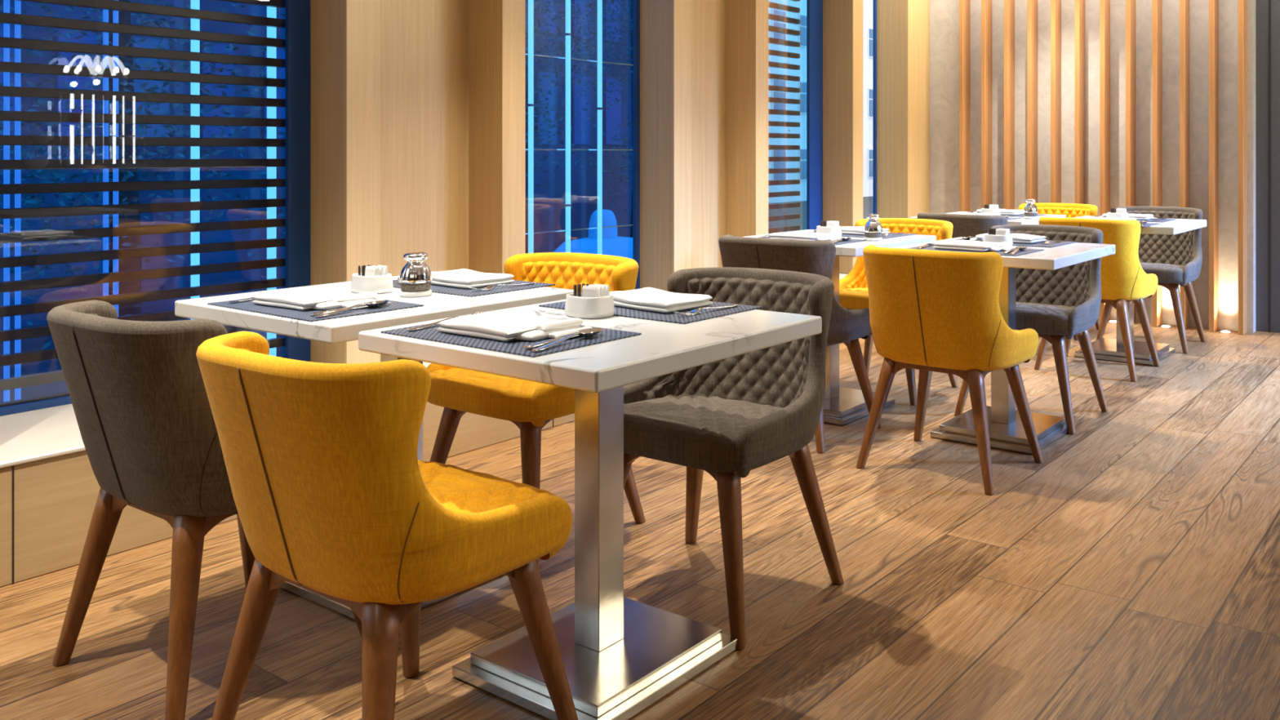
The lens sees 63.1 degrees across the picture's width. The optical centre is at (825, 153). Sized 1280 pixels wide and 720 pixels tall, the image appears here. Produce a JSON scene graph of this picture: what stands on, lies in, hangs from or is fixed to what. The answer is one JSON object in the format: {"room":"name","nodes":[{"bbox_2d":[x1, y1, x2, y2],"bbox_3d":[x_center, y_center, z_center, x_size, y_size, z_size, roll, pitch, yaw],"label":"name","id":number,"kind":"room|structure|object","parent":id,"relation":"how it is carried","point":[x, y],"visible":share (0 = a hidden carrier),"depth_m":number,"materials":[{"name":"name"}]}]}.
{"room":"restaurant dining room","nodes":[
{"label":"restaurant dining room","id":0,"kind":"room"},
{"bbox_2d":[0,342,842,586],"bbox_3d":[-1.952,0.959,3.405,0.600,0.305,9.950,0,0,33],"label":"wall","id":1,"kind":"structure","parent":0,"point":[55,498],"depth_m":2.73,"materials":[{"name":"brown wood"}]},
{"bbox_2d":[12,466,13,584],"bbox_3d":[-2.100,0.959,2.631,0.002,0.305,0.004,0,0,33],"label":"trim","id":2,"kind":"structure","parent":1,"relation":"attached to","point":[12,466],"depth_m":2.63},
{"bbox_2d":[0,273,848,468],"bbox_3d":[-1.949,0.798,3.403,0.605,0.014,9.950,0,0,33],"label":"window sill","id":3,"kind":"structure","parent":1,"relation":"on","point":[27,437],"depth_m":2.86,"materials":[{"name":"beige stone"}]},
{"bbox_2d":[310,0,768,363],"bbox_3d":[-1.151,-0.499,4.733,0.480,2.580,2.321,0,0,33],"label":"wall","id":4,"kind":"structure","parent":0,"point":[453,72],"depth_m":4.13,"materials":[{"name":"beige wood"}]},
{"bbox_2d":[344,0,380,363],"bbox_3d":[-1.730,-0.499,3.802,0.014,2.580,0.134,0,0,33],"label":"board","id":5,"kind":"object","parent":4,"relation":"attached to","point":[362,17],"visible":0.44,"depth_m":3.79,"materials":[{"name":"beige wood"}]},
{"bbox_2d":[525,0,639,289],"bbox_3d":[-1.326,-0.449,5.072,0.248,2.680,1.596,0,0,33],"label":"window","id":6,"kind":"structure","parent":4,"relation":"in","point":[620,18],"depth_m":5.35,"materials":[{"name":"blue glass"}]},
{"bbox_2d":[525,53,632,66],"bbox_3d":[-1.394,-0.489,5.111,0.007,0.006,1.486,0,0,33],"label":"cable","id":7,"kind":"object","parent":6,"relation":"attached to","point":[526,54],"visible":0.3,"depth_m":5.29,"materials":[{"name":"silver metal"}]},
{"bbox_2d":[525,224,632,234],"bbox_3d":[-1.394,0.391,5.111,0.007,0.006,1.486,0,0,33],"label":"cable","id":8,"kind":"object","parent":6,"relation":"attached to","point":[627,224],"visible":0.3,"depth_m":5.29,"materials":[{"name":"silver metal"}]},
{"bbox_2d":[525,148,632,150],"bbox_3d":[-1.394,-0.022,5.111,0.007,0.006,1.486,0,0,33],"label":"cable","id":9,"kind":"object","parent":6,"relation":"attached to","point":[526,148],"visible":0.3,"depth_m":5.26,"materials":[{"name":"silver metal"}]},
{"bbox_2d":[671,0,691,273],"bbox_3d":[-0.750,-0.499,5.295,0.014,2.580,0.134,0,0,33],"label":"board","id":10,"kind":"object","parent":4,"relation":"attached to","point":[681,9],"visible":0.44,"depth_m":5.28,"materials":[{"name":"beige wood"}]},
{"bbox_2d":[806,0,822,229],"bbox_3d":[-0.387,-0.449,6.502,0.248,2.680,1.675,0,0,33],"label":"window","id":11,"kind":"structure","parent":4,"relation":"in","point":[814,7],"depth_m":6.74,"materials":[{"name":"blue glass"}]},
{"bbox_2d":[0,319,1279,719],"bbox_3d":[0.569,1.141,1.869,6.900,0.060,10.150,0,0,33],"label":"floor","id":12,"kind":"structure","parent":0,"point":[1132,571],"depth_m":2.60,"materials":[{"name":"brown wood"}]},
{"bbox_2d":[46,300,361,719],"bbox_3d":[-1.361,0.715,2.235,0.547,0.792,0.511,0,0,33],"label":"dining chair","id":13,"kind":"object","parent":12,"relation":"on","point":[137,391],"visible":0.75,"depth_m":2.01,"materials":[{"name":"grey fabric"}]},
{"bbox_2d":[174,275,573,619],"bbox_3d":[-1.135,0.736,2.610,0.684,0.750,0.684,0,0,33],"label":"dining table","id":14,"kind":"object","parent":12,"relation":"on","point":[436,306],"visible":0.29,"depth_m":2.43,"materials":[{"name":"stone"}]},
{"bbox_2d":[207,297,423,321],"bbox_3d":[-1.218,0.359,2.429,0.454,0.003,0.274,0,0,34],"label":"placemat","id":15,"kind":"object","parent":14,"relation":"on","point":[246,305],"visible":0.57,"depth_m":2.34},
{"bbox_2d":[251,288,384,310],"bbox_3d":[-1.208,0.343,2.431,0.269,0.028,0.185,0,0,32],"label":"napkin","id":16,"kind":"object","parent":15,"relation":"on","point":[301,299],"visible":1,"depth_m":2.37,"materials":[{"name":"white fabric"}]},
{"bbox_2d":[309,302,391,315],"bbox_3d":[-1.087,0.353,2.338,0.020,0.007,0.218,0,0,25],"label":"knife","id":17,"kind":"object","parent":15,"relation":"on","point":[331,310],"visible":0.72,"depth_m":2.28,"materials":[{"name":"silver metal"}]},
{"bbox_2d":[314,300,389,317],"bbox_3d":[-1.074,0.350,2.314,0.043,0.015,0.206,0,0,21],"label":"spoon","id":18,"kind":"object","parent":15,"relation":"on","point":[378,303],"visible":1,"depth_m":2.34,"materials":[{"name":"silver metal"}]},
{"bbox_2d":[350,272,393,293],"bbox_3d":[-1.188,0.337,2.664,0.111,0.047,0.083,0,0,37],"label":"caddy","id":19,"kind":"object","parent":14,"relation":"on","point":[380,284],"visible":0.85,"depth_m":2.63,"materials":[{"name":"white ceramic"}]},
{"bbox_2d":[364,266,377,275],"bbox_3d":[-1.179,0.321,2.640,0.042,0.058,0.008,0,-2,32],"label":"packet","id":20,"kind":"object","parent":19,"relation":"in","point":[369,270],"visible":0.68,"depth_m":2.64,"materials":[{"name":"white paper"}]},
{"bbox_2d":[399,252,432,297],"bbox_3d":[-1.046,0.305,2.597,0.079,0.110,0.079,0,0,33],"label":"pepper shaker","id":21,"kind":"object","parent":14,"relation":"on","point":[415,277],"visible":1,"depth_m":2.57,"materials":[{"name":"silver metal"}]},
{"bbox_2d":[392,279,555,297],"bbox_3d":[-1.008,0.359,2.809,0.454,0.003,0.274,0,0,34],"label":"placemat","id":22,"kind":"object","parent":14,"relation":"on","point":[435,288],"visible":0.36,"depth_m":2.71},
{"bbox_2d":[431,268,515,288],"bbox_3d":[-1.018,0.343,2.810,0.267,0.029,0.189,0,0,33],"label":"napkin","id":23,"kind":"object","parent":22,"relation":"on","point":[462,277],"visible":0.73,"depth_m":2.76,"materials":[{"name":"white fabric"}]},
{"bbox_2d":[468,282,535,290],"bbox_3d":[-0.860,0.351,2.723,0.026,0.011,0.203,0,0,35],"label":"fork","id":24,"kind":"object","parent":22,"relation":"on","point":[491,286],"visible":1,"depth_m":2.71,"materials":[{"name":"silver metal"}]},
{"bbox_2d":[195,331,577,719],"bbox_3d":[-0.803,0.715,1.838,0.547,0.792,0.511,0,0,33],"label":"dining chair","id":25,"kind":"object","parent":12,"relation":"on","point":[334,499],"visible":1,"depth_m":1.64,"materials":[{"name":"yellow fabric"}]},
{"bbox_2d":[426,252,645,566],"bbox_3d":[-0.867,0.715,3.062,0.547,0.792,0.511,0,0,33],"label":"dining chair","id":26,"kind":"object","parent":12,"relation":"on","point":[530,406],"visible":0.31,"depth_m":2.92,"materials":[{"name":"yellow fabric"}]},
{"bbox_2d":[358,299,822,719],"bbox_3d":[-0.480,0.736,2.171,0.684,0.750,0.684,0,0,33],"label":"dining table","id":27,"kind":"object","parent":12,"relation":"on","point":[620,655],"visible":0.77,"depth_m":2.16,"materials":[{"name":"white stone"}]},
{"bbox_2d":[380,323,641,357],"bbox_3d":[-0.633,0.359,2.045,0.454,0.003,0.274,0,0,33],"label":"placemat","id":28,"kind":"object","parent":27,"relation":"on","point":[430,333],"visible":0.57,"depth_m":1.96,"materials":[{"name":"fabric"}]},
{"bbox_2d":[407,311,484,330],"bbox_3d":[-0.799,0.351,2.142,0.026,0.011,0.203,0,0,24],"label":"fork","id":29,"kind":"object","parent":28,"relation":"on","point":[438,322],"visible":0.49,"depth_m":2.10,"materials":[{"name":"silver metal"}]},
{"bbox_2d":[436,311,592,342],"bbox_3d":[-0.623,0.343,2.046,0.269,0.028,0.185,0,0,34],"label":"napkin","id":30,"kind":"object","parent":28,"relation":"on","point":[503,326],"visible":0.99,"depth_m":1.99,"materials":[{"name":"white fabric"}]},
{"bbox_2d":[523,334,578,349],"bbox_3d":[-0.506,0.353,1.956,0.020,0.007,0.218,0,0,22],"label":"knife","id":31,"kind":"object","parent":28,"relation":"on","point":[548,341],"visible":0.54,"depth_m":1.89,"materials":[{"name":"silver metal"}]},
{"bbox_2d":[531,328,602,351],"bbox_3d":[-0.489,0.350,1.930,0.043,0.015,0.206,0,0,22],"label":"spoon","id":32,"kind":"object","parent":28,"relation":"on","point":[588,332],"visible":1,"depth_m":1.96,"materials":[{"name":"silver metal"}]},
{"bbox_2d":[564,292,614,319],"bbox_3d":[-0.528,0.337,2.275,0.111,0.047,0.083,0,0,37],"label":"caddy","id":33,"kind":"object","parent":27,"relation":"on","point":[588,308],"visible":0.93,"depth_m":2.24,"materials":[{"name":"white ceramic"}]},
{"bbox_2d":[582,285,598,297],"bbox_3d":[-0.521,0.321,2.250,0.042,0.058,0.008,0,0,34],"label":"packet","id":34,"kind":"object","parent":33,"relation":"in","point":[587,291],"visible":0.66,"depth_m":2.25,"materials":[{"name":"white paper"}]},
{"bbox_2d":[588,284,602,297],"bbox_3d":[-0.514,0.321,2.260,0.042,0.058,0.008,0,-2,38],"label":"packet","id":35,"kind":"object","parent":33,"relation":"in","point":[599,287],"visible":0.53,"depth_m":2.25,"materials":[{"name":"white paper"}]},
{"bbox_2d":[538,301,762,324],"bbox_3d":[-0.414,0.359,2.399,0.454,0.003,0.274,0,0,34],"label":"placemat","id":36,"kind":"object","parent":27,"relation":"on","point":[707,313],"visible":0.5,"depth_m":2.29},
{"bbox_2d":[609,287,713,313],"bbox_3d":[-0.424,0.343,2.401,0.267,0.029,0.189,0,0,36],"label":"napkin","id":37,"kind":"object","parent":36,"relation":"on","point":[649,299],"visible":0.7,"depth_m":2.35,"materials":[{"name":"white fabric"}]},
{"bbox_2d":[673,303,738,315],"bbox_3d":[-0.266,0.351,2.312,0.026,0.011,0.203,0,0,35],"label":"fork","id":38,"kind":"object","parent":36,"relation":"on","point":[695,311],"visible":1,"depth_m":2.29,"materials":[{"name":"silver metal"}]},
{"bbox_2d":[623,266,843,650],"bbox_3d":[-0.276,0.715,2.627,0.547,0.792,0.511,0,0,33],"label":"dining chair","id":39,"kind":"object","parent":12,"relation":"on","point":[727,419],"visible":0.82,"depth_m":2.60,"materials":[{"name":"grey fabric"}]},
{"bbox_2d":[718,234,880,453],"bbox_3d":[-0.129,0.715,4.075,0.547,0.792,0.511,0,0,33],"label":"dining chair","id":40,"kind":"object","parent":12,"relation":"on","point":[846,326],"visible":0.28,"depth_m":3.87,"materials":[{"name":"grey fabric"}]},
{"bbox_2d":[718,229,936,425],"bbox_3d":[0.016,0.736,4.416,0.684,0.750,0.684,0,0,33],"label":"dining table","id":41,"kind":"object","parent":12,"relation":"on","point":[842,406],"visible":0.45,"depth_m":4.38,"materials":[{"name":"stone"}]},
{"bbox_2d":[761,235,866,244],"bbox_3d":[-0.091,0.359,4.253,0.454,0.003,0.274,0,0,33],"label":"placemat","id":42,"kind":"object","parent":41,"relation":"on","point":[850,241],"visible":0.21,"depth_m":4.18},
{"bbox_2d":[768,231,842,240],"bbox_3d":[-0.081,0.343,4.253,0.267,0.029,0.187,0,0,32],"label":"napkin","id":43,"kind":"object","parent":42,"relation":"on","point":[788,235],"visible":0.85,"depth_m":4.20,"materials":[{"name":"white fabric"}]},
{"bbox_2d":[815,225,841,236],"bbox_3d":[0.012,0.337,4.436,0.111,0.047,0.083,0,0,37],"label":"caddy","id":44,"kind":"object","parent":41,"relation":"on","point":[820,229],"visible":0.54,"depth_m":4.40,"materials":[{"name":"white ceramic"}]},
{"bbox_2d":[808,231,915,239],"bbox_3d":[0.139,0.359,4.575,0.454,0.003,0.274,0,0,33],"label":"placemat","id":45,"kind":"object","parent":41,"relation":"on","point":[889,235],"visible":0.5,"depth_m":4.47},
{"bbox_2d":[840,226,889,235],"bbox_3d":[0.128,0.343,4.574,0.269,0.028,0.185,0,0,34],"label":"napkin","id":46,"kind":"object","parent":45,"relation":"on","point":[859,230],"visible":0.38,"depth_m":4.53,"materials":[{"name":"white fabric"}]},
{"bbox_2d":[863,213,882,240],"bbox_3d":[0.198,0.305,4.255,0.079,0.110,0.079,0,0,33],"label":"pepper shaker","id":47,"kind":"object","parent":41,"relation":"on","point":[873,229],"visible":1,"depth_m":4.23,"materials":[{"name":"silver metal"}]},
{"bbox_2d":[839,217,958,405],"bbox_3d":[0.309,0.715,4.844,0.547,0.792,0.511,0,0,33],"label":"dining chair","id":48,"kind":"object","parent":12,"relation":"on","point":[853,287],"visible":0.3,"depth_m":4.95,"materials":[{"name":"yellow fabric"}]},
{"bbox_2d":[856,244,1043,495],"bbox_3d":[0.428,0.715,3.614,0.547,0.792,0.511,0,0,34],"label":"dining chair","id":49,"kind":"object","parent":12,"relation":"on","point":[937,311],"visible":1,"depth_m":3.43,"materials":[{"name":"yellow fabric"}]},
{"bbox_2d":[917,212,1007,238],"bbox_3d":[0.801,0.715,5.648,0.547,0.792,0.511,0,0,33],"label":"dining chair","id":50,"kind":"object","parent":12,"relation":"on","point":[964,224],"visible":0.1,"depth_m":5.40,"materials":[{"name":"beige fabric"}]},
{"bbox_2d":[910,211,1066,339],"bbox_3d":[0.953,0.736,5.942,0.684,0.750,0.684,0,0,33],"label":"dining table","id":51,"kind":"object","parent":12,"relation":"on","point":[1018,221],"visible":0.2,"depth_m":5.64,"materials":[{"name":"stone"}]},
{"bbox_2d":[980,208,1000,214],"bbox_3d":[0.949,0.337,5.873,0.111,0.047,0.083,0,0,37],"label":"caddy","id":52,"kind":"object","parent":51,"relation":"on","point":[983,210],"visible":0.6,"depth_m":5.84,"materials":[{"name":"white ceramic"}]},
{"bbox_2d":[1006,217,1021,220],"bbox_3d":[0.828,0.359,5.707,0.454,0.003,0.274,0,0,33],"label":"placemat","id":53,"kind":"object","parent":51,"relation":"on","point":[1008,218],"visible":0.21,"depth_m":5.66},
{"bbox_2d":[948,211,999,215],"bbox_3d":[0.838,0.343,5.706,0.267,0.029,0.189,0,0,35],"label":"napkin","id":54,"kind":"object","parent":53,"relation":"on","point":[959,212],"visible":0.2,"depth_m":5.66,"materials":[{"name":"white fabric"}]},
{"bbox_2d":[1001,213,1044,217],"bbox_3d":[1.037,0.359,6.043,0.454,0.003,0.274,0,0,34],"label":"placemat","id":55,"kind":"object","parent":51,"relation":"on","point":[1017,215],"visible":0.21,"depth_m":5.89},
{"bbox_2d":[973,208,1024,215],"bbox_3d":[1.027,0.343,6.044,0.267,0.029,0.187,0,0,36],"label":"napkin","id":56,"kind":"object","parent":55,"relation":"on","point":[1003,211],"visible":0.51,"depth_m":5.96,"materials":[{"name":"white fabric"}]},
{"bbox_2d":[1023,199,1038,218],"bbox_3d":[1.143,0.305,5.686,0.079,0.110,0.079,0,0,33],"label":"pepper shaker","id":57,"kind":"object","parent":51,"relation":"on","point":[1030,210],"visible":1,"depth_m":5.66,"materials":[{"name":"silver metal"}]},
{"bbox_2d":[890,236,1115,453],"bbox_3d":[0.685,0.736,3.973,0.684,0.750,0.684,0,0,33],"label":"dining table","id":58,"kind":"object","parent":12,"relation":"on","point":[1006,428],"visible":0.49,"depth_m":3.97,"materials":[{"name":"stone"}]},
{"bbox_2d":[906,244,1044,256],"bbox_3d":[0.553,0.359,3.830,0.454,0.003,0.274,0,0,33],"label":"placemat","id":59,"kind":"object","parent":58,"relation":"on","point":[1027,251],"visible":0.36,"depth_m":3.76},
{"bbox_2d":[933,240,1016,251],"bbox_3d":[0.562,0.343,3.829,0.267,0.029,0.187,0,0,35],"label":"napkin","id":60,"kind":"object","parent":59,"relation":"on","point":[963,245],"visible":0.99,"depth_m":3.77,"materials":[{"name":"white fabric"}]},
{"bbox_2d":[982,233,1013,246],"bbox_3d":[0.672,0.337,3.985,0.111,0.047,0.083,0,0,37],"label":"caddy","id":61,"kind":"object","parent":58,"relation":"on","point":[987,237],"visible":0.53,"depth_m":3.95,"materials":[{"name":"white ceramic"}]},
{"bbox_2d":[995,228,1006,235],"bbox_3d":[0.681,0.321,3.961,0.042,0.058,0.009,0,-1,32],"label":"packet","id":62,"kind":"object","parent":61,"relation":"in","point":[998,232],"visible":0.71,"depth_m":3.96,"materials":[{"name":"white paper"}]},
{"bbox_2d":[951,237,1075,247],"bbox_3d":[0.754,0.359,4.164,0.454,0.003,0.274,0,0,33],"label":"placemat","id":63,"kind":"object","parent":58,"relation":"on","point":[1052,244],"visible":0.43,"depth_m":4.03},
{"bbox_2d":[969,233,1046,243],"bbox_3d":[0.744,0.343,4.164,0.269,0.028,0.185,0,0,35],"label":"napkin","id":64,"kind":"object","parent":63,"relation":"on","point":[1016,237],"visible":0.52,"depth_m":4.10,"materials":[{"name":"white fabric"}]},
{"bbox_2d":[954,224,1108,434],"bbox_3d":[0.897,0.715,4.381,0.547,0.792,0.511,0,0,33],"label":"dining chair","id":65,"kind":"object","parent":12,"relation":"on","point":[1060,304],"visible":0.6,"depth_m":4.36,"materials":[{"name":"grey fabric"}]},
{"bbox_2d":[1017,203,1100,340],"bbox_3d":[1.419,0.715,6.425,0.547,0.792,0.511,0,0,33],"label":"dining chair","id":66,"kind":"object","parent":12,"relation":"on","point":[1070,210],"visible":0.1,"depth_m":6.57,"materials":[{"name":"yellow fabric"}]},
{"bbox_2d":[1034,216,1159,382],"bbox_3d":[1.394,0.715,5.264,0.547,0.792,0.511,0,0,33],"label":"dining chair","id":67,"kind":"object","parent":12,"relation":"on","point":[1123,279],"visible":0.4,"depth_m":5.04,"materials":[{"name":"yellow fabric"}]},
{"bbox_2d":[1073,215,1206,365],"bbox_3d":[1.623,0.736,5.505,0.684,0.750,0.688,0,0,33],"label":"dining table","id":68,"kind":"object","parent":12,"relation":"on","point":[1104,348],"visible":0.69,"depth_m":5.50,"materials":[{"name":"stone"}]},
{"bbox_2d":[1106,212,1128,217],"bbox_3d":[1.562,0.337,5.458,0.111,0.047,0.083,0,0,37],"label":"caddy","id":69,"kind":"object","parent":68,"relation":"on","point":[1109,215],"visible":0.52,"depth_m":5.42,"materials":[{"name":"white ceramic"}]},
{"bbox_2d":[1140,222,1159,226],"bbox_3d":[1.461,0.359,5.268,0.454,0.003,0.274,0,0,34],"label":"placemat","id":70,"kind":"object","parent":68,"relation":"on","point":[1146,224],"visible":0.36,"depth_m":5.20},
{"bbox_2d":[1085,216,1136,220],"bbox_3d":[1.470,0.343,5.266,0.267,0.029,0.189,0,0,35],"label":"napkin","id":71,"kind":"object","parent":70,"relation":"on","point":[1090,217],"visible":0.28,"depth_m":5.23,"materials":[{"name":"white fabric"}]},
{"bbox_2d":[1136,217,1176,222],"bbox_3d":[1.661,0.359,5.609,0.454,0.003,0.274,0,0,33],"label":"placemat","id":72,"kind":"object","parent":68,"relation":"on","point":[1151,220],"visible":0.36,"depth_m":5.49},
{"bbox_2d":[1098,213,1154,220],"bbox_3d":[1.651,0.343,5.609,0.267,0.029,0.187,0,0,32],"label":"napkin","id":73,"kind":"object","parent":72,"relation":"on","point":[1138,216],"visible":0.41,"depth_m":5.53,"materials":[{"name":"white fabric"}]},
{"bbox_2d":[1096,205,1205,353],"bbox_3d":[1.927,0.715,6.013,0.547,0.792,0.511,0,0,33],"label":"dining chair","id":74,"kind":"object","parent":12,"relation":"on","point":[1175,260],"visible":0.48,"depth_m":6.00,"materials":[{"name":"grey fabric"}]},
{"bbox_2d":[822,0,862,273],"bbox_3d":[0.101,-0.499,6.831,0.270,2.580,0.130,0,0,33],"label":"wall","id":75,"kind":"structure","parent":0,"point":[842,20],"depth_m":6.77,"materials":[{"name":"beige wood"}]},
{"bbox_2d":[876,0,929,218],"bbox_3d":[0.558,-0.499,7.508,0.290,2.580,0.335,0,0,33],"label":"wall","id":76,"kind":"structure","parent":0,"point":[903,26],"depth_m":7.37,"materials":[{"name":"beige wood"}]},
{"bbox_2d":[872,0,876,213],"bbox_3d":[0.199,-0.499,7.194,0.028,2.580,0.585,0,0,33],"label":"window","id":77,"kind":"structure","parent":76,"relation":"in","point":[874,2],"depth_m":7.42,"materials":[{"name":"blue glass"}]},
{"bbox_2d":[929,0,1255,333],"bbox_3d":[1.619,-0.339,7.072,2.545,2.900,0.100,0,0,33],"label":"wall","id":78,"kind":"structure","parent":0,"point":[944,14],"depth_m":6.80,"materials":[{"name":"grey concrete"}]},
{"bbox_2d":[959,0,970,211],"bbox_3d":[1.000,-0.339,7.346,0.032,2.900,0.120,0,0,33],"label":"timber fin","id":79,"kind":"object","parent":78,"relation":"attached to","point":[964,5],"visible":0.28,"depth_m":7.31,"materials":[{"name":"wood"}]},
{"bbox_2d":[981,0,991,208],"bbox_3d":[1.144,-0.339,7.252,0.032,2.900,0.120,0,0,33],"label":"timber fin","id":80,"kind":"object","parent":78,"relation":"attached to","point":[986,5],"visible":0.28,"depth_m":7.21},
{"bbox_2d":[1004,0,1014,209],"bbox_3d":[1.288,-0.339,7.158,0.032,2.900,0.120,0,0,33],"label":"timber fin","id":81,"kind":"object","parent":78,"relation":"attached to","point":[1009,5],"visible":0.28,"depth_m":7.12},
{"bbox_2d":[1026,0,1037,203],"bbox_3d":[1.431,-0.339,7.063,0.032,2.900,0.120,0,0,33],"label":"timber fin","id":82,"kind":"object","parent":78,"relation":"attached to","point":[1032,5],"visible":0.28,"depth_m":7.02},
{"bbox_2d":[1050,0,1061,203],"bbox_3d":[1.573,-0.339,6.970,0.032,2.900,0.120,0,0,33],"label":"timber fin","id":83,"kind":"object","parent":78,"relation":"attached to","point":[1055,5],"visible":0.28,"depth_m":6.93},
{"bbox_2d":[1075,0,1084,204],"bbox_3d":[1.715,-0.339,6.877,0.032,2.900,0.120,0,0,33],"label":"timber fin","id":84,"kind":"object","parent":78,"relation":"attached to","point":[1079,4],"visible":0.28,"depth_m":6.84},
{"bbox_2d":[1099,0,1110,321],"bbox_3d":[1.858,-0.339,6.783,0.032,2.900,0.120,0,0,33],"label":"timber fin","id":85,"kind":"object","parent":78,"relation":"attached to","point":[1104,5],"visible":0.55,"depth_m":6.74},
{"bbox_2d":[1125,0,1135,322],"bbox_3d":[2.000,-0.339,6.690,0.032,2.900,0.120,0,0,33],"label":"timber fin","id":86,"kind":"object","parent":78,"relation":"attached to","point":[1130,4],"visible":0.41,"depth_m":6.65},
{"bbox_2d":[1151,0,1162,327],"bbox_3d":[2.144,-0.339,6.595,0.032,2.900,0.120,0,0,33],"label":"timber fin","id":87,"kind":"object","parent":78,"relation":"attached to","point":[1157,5],"visible":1,"depth_m":6.55,"materials":[{"name":"wood"}]},
{"bbox_2d":[1179,0,1189,328],"bbox_3d":[2.289,-0.339,6.500,0.032,2.900,0.120,0,0,33],"label":"timber fin","id":88,"kind":"object","parent":78,"relation":"attached to","point":[1184,4],"visible":0.62,"depth_m":6.46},
{"bbox_2d":[1208,0,1218,332],"bbox_3d":[2.437,-0.339,6.403,0.032,2.900,0.120,0,0,33],"label":"timber fin","id":89,"kind":"object","parent":78,"relation":"attached to","point":[1213,4],"visible":1,"depth_m":6.35,"materials":[{"name":"wood"}]},
{"bbox_2d":[1238,0,1247,334],"bbox_3d":[2.581,-0.339,6.309,0.032,2.900,0.120,0,0,33],"label":"timber fin","id":90,"kind":"object","parent":78,"relation":"attached to","point":[1242,4],"visible":1,"depth_m":6.26,"materials":[{"name":"wood"}]},
{"bbox_2d":[1255,0,1279,333],"bbox_3d":[4.469,-0.339,5.308,4.155,2.900,0.120,0,0,33],"label":"wall","id":91,"kind":"structure","parent":0,"point":[1261,6],"depth_m":6.37,"materials":[{"name":"grey"}]},
{"bbox_2d":[1268,0,1271,332],"bbox_3d":[2.767,-0.339,6.353,0.012,2.900,0.011,0,0,33],"label":"joint","id":92,"kind":"object","parent":91,"relation":"attached to","point":[1269,1],"visible":1,"depth_m":6.35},
{"bbox_3d":[0.569,-1.839,1.869,6.900,0.100,10.150,0,0,33],"label":"ceiling","id":93,"kind":"structure","parent":0,"visible":0},
{"bbox_2d":[3,0,9,401],"bbox_3d":[-2.602,-0.489,3.235,0.016,2.600,0.016,0,0,33],"label":"tube","id":94,"kind":"object","parent":93,"relation":"hanging from","point":[6,2],"visible":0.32,"depth_m":3.23,"materials":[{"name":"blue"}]},
{"bbox_2d":[14,0,21,399],"bbox_3d":[-2.586,-0.489,3.259,0.016,2.600,0.016,0,0,33],"label":"tube","id":95,"kind":"object","parent":93,"relation":"hanging from","point":[17,3],"visible":0.48,"depth_m":3.25,"materials":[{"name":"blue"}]},
{"bbox_2d":[102,9,108,295],"bbox_3d":[-2.450,-0.489,3.465,0.016,2.600,0.016,0,0,33],"label":"tube","id":96,"kind":"object","parent":93,"relation":"hanging from","point":[105,12],"visible":0.48,"depth_m":3.46,"materials":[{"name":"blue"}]},
{"bbox_2d":[112,0,118,316],"bbox_3d":[-2.434,-0.489,3.490,0.016,2.600,0.016,0,0,33],"label":"tube","id":97,"kind":"object","parent":93,"relation":"hanging from","point":[115,13],"visible":0.48,"depth_m":3.48,"materials":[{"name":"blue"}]},
{"bbox_2d":[191,0,199,319],"bbox_3d":[-2.294,-0.489,3.704,0.028,2.600,0.028,0,0,33],"label":"tube","id":98,"kind":"object","parent":93,"relation":"hanging from","point":[195,4],"visible":0.48,"depth_m":3.69,"materials":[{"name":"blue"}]},
{"bbox_2d":[266,6,275,355],"bbox_3d":[-2.142,-0.489,3.935,0.032,2.600,0.032,0,0,33],"label":"tube","id":99,"kind":"object","parent":93,"relation":"hanging from","point":[271,11],"visible":0.48,"depth_m":3.92,"materials":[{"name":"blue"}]},
{"bbox_2d":[527,0,533,253],"bbox_3d":[-1.447,-0.489,4.993,0.032,2.600,0.032,0,0,33],"label":"tube","id":100,"kind":"object","parent":93,"relation":"hanging from","point":[531,2],"visible":0.79,"depth_m":4.98,"materials":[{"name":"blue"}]},
{"bbox_2d":[564,0,571,252],"bbox_3d":[-1.315,-0.489,5.194,0.032,2.600,0.032,0,0,33],"label":"tube","id":101,"kind":"object","parent":93,"relation":"hanging from","point":[567,34],"visible":0.87,"depth_m":5.18,"materials":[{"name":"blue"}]},
{"bbox_2d":[596,0,602,254],"bbox_3d":[-1.194,-0.489,5.378,0.032,2.600,0.032,0,0,33],"label":"tube","id":102,"kind":"object","parent":93,"relation":"hanging from","point":[599,108],"visible":0.79,"depth_m":5.37,"materials":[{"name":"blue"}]},
{"bbox_2d":[768,0,799,233],"bbox_3d":[-0.488,-0.489,6.362,0.060,2.599,1.100,0,0,33],"label":"blind","id":103,"kind":"object","parent":93,"relation":"hanging from","point":[772,5],"visible":0.33,"depth_m":6.67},
{"label":"outside","id":104,"kind":"structure","parent":0,"visible":0},
{"bbox_2d":[768,195,872,233],"bbox_3d":[-22.822,2.161,50.874,86.000,0.100,180.000,0,0,33],"label":"ground","id":105,"kind":"structure","parent":104,"point":[867,201],"depth_m":36.66,"materials":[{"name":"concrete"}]},
{"bbox_2d":[768,0,872,203],"bbox_3d":[-0.084,-7.389,56.281,10.080,19.000,46.000,0,0,33],"label":"apartment building","id":106,"kind":"structure","parent":105,"relation":"on","point":[802,4],"depth_m":45.46,"materials":[{"name":"white ceramic"}]},
{"bbox_3d":[-2.590,-0.499,2.542,0.480,2.580,0.650,0,0,33],"label":"wall","id":107,"kind":"structure","parent":0,"visible":0},
{"bbox_2d":[0,0,310,416],"bbox_3d":[-2.306,-0.449,3.579,0.248,2.680,1.596,0,0,33],"label":"window","id":108,"kind":"structure","parent":107,"relation":"in","point":[296,13],"depth_m":3.66,"materials":[{"name":"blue glass"}]},
{"bbox_2d":[0,0,285,407],"bbox_3d":[-2.387,-0.489,3.470,0.060,2.599,1.106,0,0,33],"label":"blind","id":109,"kind":"object","parent":108,"relation":"attached to","point":[24,381],"visible":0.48,"depth_m":3.48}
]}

